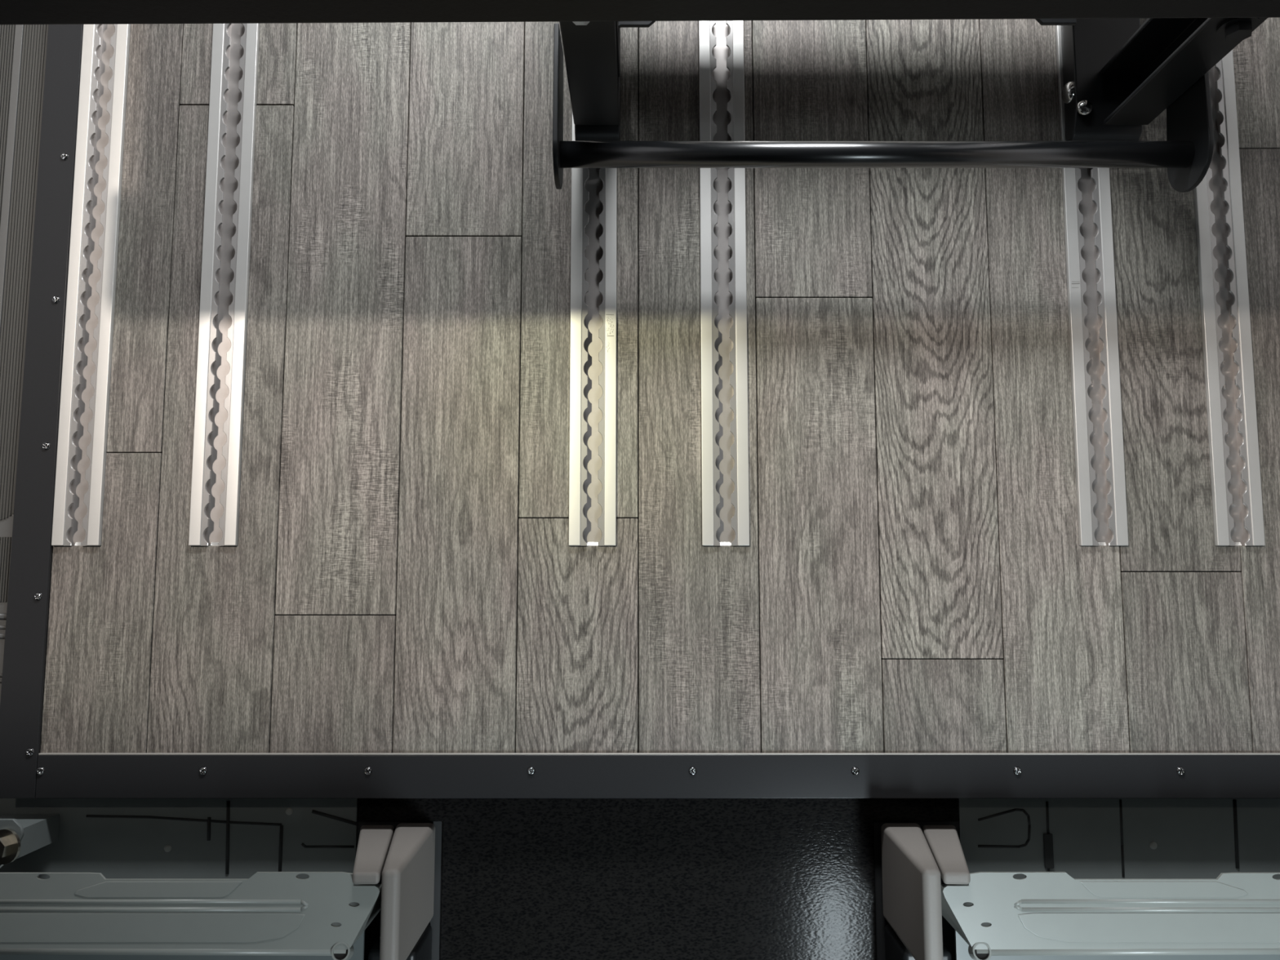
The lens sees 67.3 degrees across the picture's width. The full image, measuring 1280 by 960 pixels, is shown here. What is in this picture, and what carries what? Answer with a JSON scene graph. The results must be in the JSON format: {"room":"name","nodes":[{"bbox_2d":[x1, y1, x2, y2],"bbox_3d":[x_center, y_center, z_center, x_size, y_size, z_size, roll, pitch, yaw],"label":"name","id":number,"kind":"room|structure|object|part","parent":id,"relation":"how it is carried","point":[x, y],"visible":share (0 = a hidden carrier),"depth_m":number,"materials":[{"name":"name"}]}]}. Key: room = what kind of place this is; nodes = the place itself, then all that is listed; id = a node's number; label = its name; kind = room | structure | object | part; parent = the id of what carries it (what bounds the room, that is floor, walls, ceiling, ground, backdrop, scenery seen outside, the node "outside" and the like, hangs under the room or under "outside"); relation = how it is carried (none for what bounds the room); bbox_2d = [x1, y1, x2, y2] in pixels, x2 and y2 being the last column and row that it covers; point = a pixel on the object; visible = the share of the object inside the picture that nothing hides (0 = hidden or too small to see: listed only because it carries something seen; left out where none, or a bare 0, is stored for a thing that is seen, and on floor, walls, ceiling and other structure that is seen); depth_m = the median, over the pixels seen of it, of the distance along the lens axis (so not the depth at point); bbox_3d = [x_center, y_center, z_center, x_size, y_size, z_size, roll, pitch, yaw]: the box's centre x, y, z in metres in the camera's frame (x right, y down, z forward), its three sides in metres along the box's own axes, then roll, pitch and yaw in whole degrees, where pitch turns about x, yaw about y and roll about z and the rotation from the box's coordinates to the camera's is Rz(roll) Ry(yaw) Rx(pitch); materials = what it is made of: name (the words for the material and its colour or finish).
{"room":"vehicle interior","nodes":[
{"label":"vehicle interior","id":0,"kind":"room"},
{"bbox_2d":[0,17,1279,959],"bbox_3d":[0.020,-0.342,1.087,1.840,0.070,4.300,0,84,0],"label":"floor","id":1,"kind":"structure","parent":0,"point":[402,574],"depth_m":1.02,"materials":[{"name":"grey wood"}]},
{"bbox_2d":[0,24,48,701],"bbox_3d":[-0.774,-0.336,1.068,0.252,0.022,1.315,0,84,0],"label":"wall panel","id":2,"kind":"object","parent":1,"relation":"on","point":[23,47],"depth_m":1.05,"materials":[{"name":"plastic"}]},
{"bbox_2d":[0,24,83,798],"bbox_3d":[-0.638,-0.334,1.047,0.042,0.007,1.324,0,84,0],"label":"trim","id":3,"kind":"structure","parent":1,"relation":"on","point":[30,565],"depth_m":1.02,"materials":[{"name":"grey metal"}]},
{"bbox_2d":[51,24,130,546],"bbox_3d":[-0.592,-0.492,1.071,0.050,0.016,1.129,0,84,0],"label":"rail","id":4,"kind":"object","parent":1,"relation":"on","point":[83,420],"visible":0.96,"depth_m":1.04,"materials":[{"name":"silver metal"}]},
{"bbox_2d":[0,813,435,959],"bbox_3d":[-0.440,0.522,0.915,0.453,0.154,0.386,0,84,0],"label":"pedestal","id":5,"kind":"object","parent":1,"relation":"on","point":[264,915],"visible":1,"depth_m":0.86,"materials":[{"name":"blue paint"}]},
{"bbox_2d":[0,930,364,959],"bbox_3d":[-0.462,0.564,0.913,0.392,0.003,0.262,0,84,0],"label":"seat base","id":6,"kind":"object","parent":5,"relation":"on","point":[358,946],"depth_m":0.92,"materials":[{"name":"grey metal"}]},
{"bbox_3d":[-0.448,0.387,0.861,0.430,0.002,0.069,0,84,0],"label":"plate","id":7,"kind":"part","parent":5,"relation":"part of","materials":[{"name":"blue paint"}]},
{"bbox_2d":[188,23,259,546],"bbox_3d":[-0.448,-0.492,1.071,0.050,0.016,1.129,0,84,0],"label":"rail","id":8,"kind":"object","parent":1,"relation":"on","point":[215,502],"visible":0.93,"depth_m":1.04,"materials":[{"name":"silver metal"}]},
{"bbox_2d":[568,108,617,546],"bbox_3d":[-0.050,-0.492,1.071,0.050,0.016,1.129,0,84,0],"label":"rail","id":9,"kind":"object","parent":1,"relation":"on","point":[593,217],"visible":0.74,"depth_m":1.03,"materials":[{"name":"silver metal"}]},
{"bbox_2d":[35,752,1279,798],"bbox_3d":[0.160,0.304,0.998,1.554,0.038,0.046,0,84,0],"label":"trim","id":10,"kind":"structure","parent":1,"relation":"attached to","point":[59,775],"depth_m":0.98,"materials":[{"name":"grey metal"}]},
{"bbox_2d":[356,798,959,959],"bbox_3d":[0.019,0.640,0.980,0.632,0.004,0.624,0,84,0],"label":"floor mat","id":11,"kind":"object","parent":1,"relation":"on","point":[522,878],"visible":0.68,"depth_m":1.00,"materials":[{"name":"black plastic"}]},
{"bbox_2d":[697,20,749,546],"bbox_3d":[0.090,-0.492,1.071,0.050,0.016,1.129,0,84,0],"label":"rail","id":12,"kind":"object","parent":1,"relation":"on","point":[725,491],"visible":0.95,"depth_m":1.04,"materials":[{"name":"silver metal"}]},
{"bbox_2d":[880,822,1279,959],"bbox_3d":[0.476,0.533,0.914,0.449,0.154,0.365,0,84,0],"label":"pedestal","id":13,"kind":"object","parent":1,"relation":"on","point":[993,915],"visible":1,"depth_m":0.86,"materials":[{"name":"blue paint"}]},
{"bbox_3d":[0.486,0.387,0.861,0.430,0.002,0.069,0,84,0],"label":"plate","id":14,"kind":"part","parent":13,"relation":"part of","materials":[{"name":"blue paint"}]},
{"bbox_2d":[954,929,1279,959],"bbox_3d":[0.500,0.564,0.913,0.392,0.003,0.262,0,84,0],"label":"seat base","id":15,"kind":"object","parent":13,"relation":"on","point":[962,953],"depth_m":0.92,"materials":[{"name":"grey metal"}]},
{"bbox_2d":[1054,25,1128,546],"bbox_3d":[0.487,-0.492,1.071,0.050,0.016,1.129,0,84,0],"label":"rail","id":16,"kind":"object","parent":1,"relation":"on","point":[1100,468],"visible":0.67,"depth_m":1.03,"materials":[{"name":"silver metal"}]},
{"bbox_2d":[0,0,1279,192],"bbox_3d":[0.020,-0.552,0.543,1.280,1.045,0.452,0,84,0],"label":"seat","id":17,"kind":"object","parent":16,"relation":"on","point":[1119,73],"visible":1,"depth_m":0.93,"materials":[{"name":"black metal"}]},
{"bbox_3d":[-0.081,-0.365,0.955,0.005,0.068,0.152,0,84,0],"label":"plate","id":18,"kind":"part","parent":17,"relation":"part of","materials":[{"name":"black metal"}]},
{"bbox_3d":[-0.046,-0.424,0.842,0.048,0.366,0.057,0,84,0],"label":"leg","id":19,"kind":"part","parent":17,"relation":"part of","materials":[{"name":"black metal"}]},
{"bbox_3d":[0.516,-0.426,0.842,0.048,0.366,0.062,0,84,0],"label":"leg","id":20,"kind":"part","parent":17,"relation":"part of","materials":[{"name":"black metal"}]},
{"bbox_3d":[0.543,-0.361,0.954,0.005,0.074,0.149,0,84,0],"label":"plate","id":21,"kind":"part","parent":17,"relation":"part of","materials":[{"name":"black metal"}]},
{"bbox_2d":[1193,49,1265,546],"bbox_3d":[0.630,-0.492,1.071,0.050,0.016,1.129,0,84,0],"label":"rail","id":22,"kind":"object","parent":1,"relation":"on","point":[1228,357],"visible":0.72,"depth_m":1.03,"materials":[{"name":"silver metal"}]}
]}

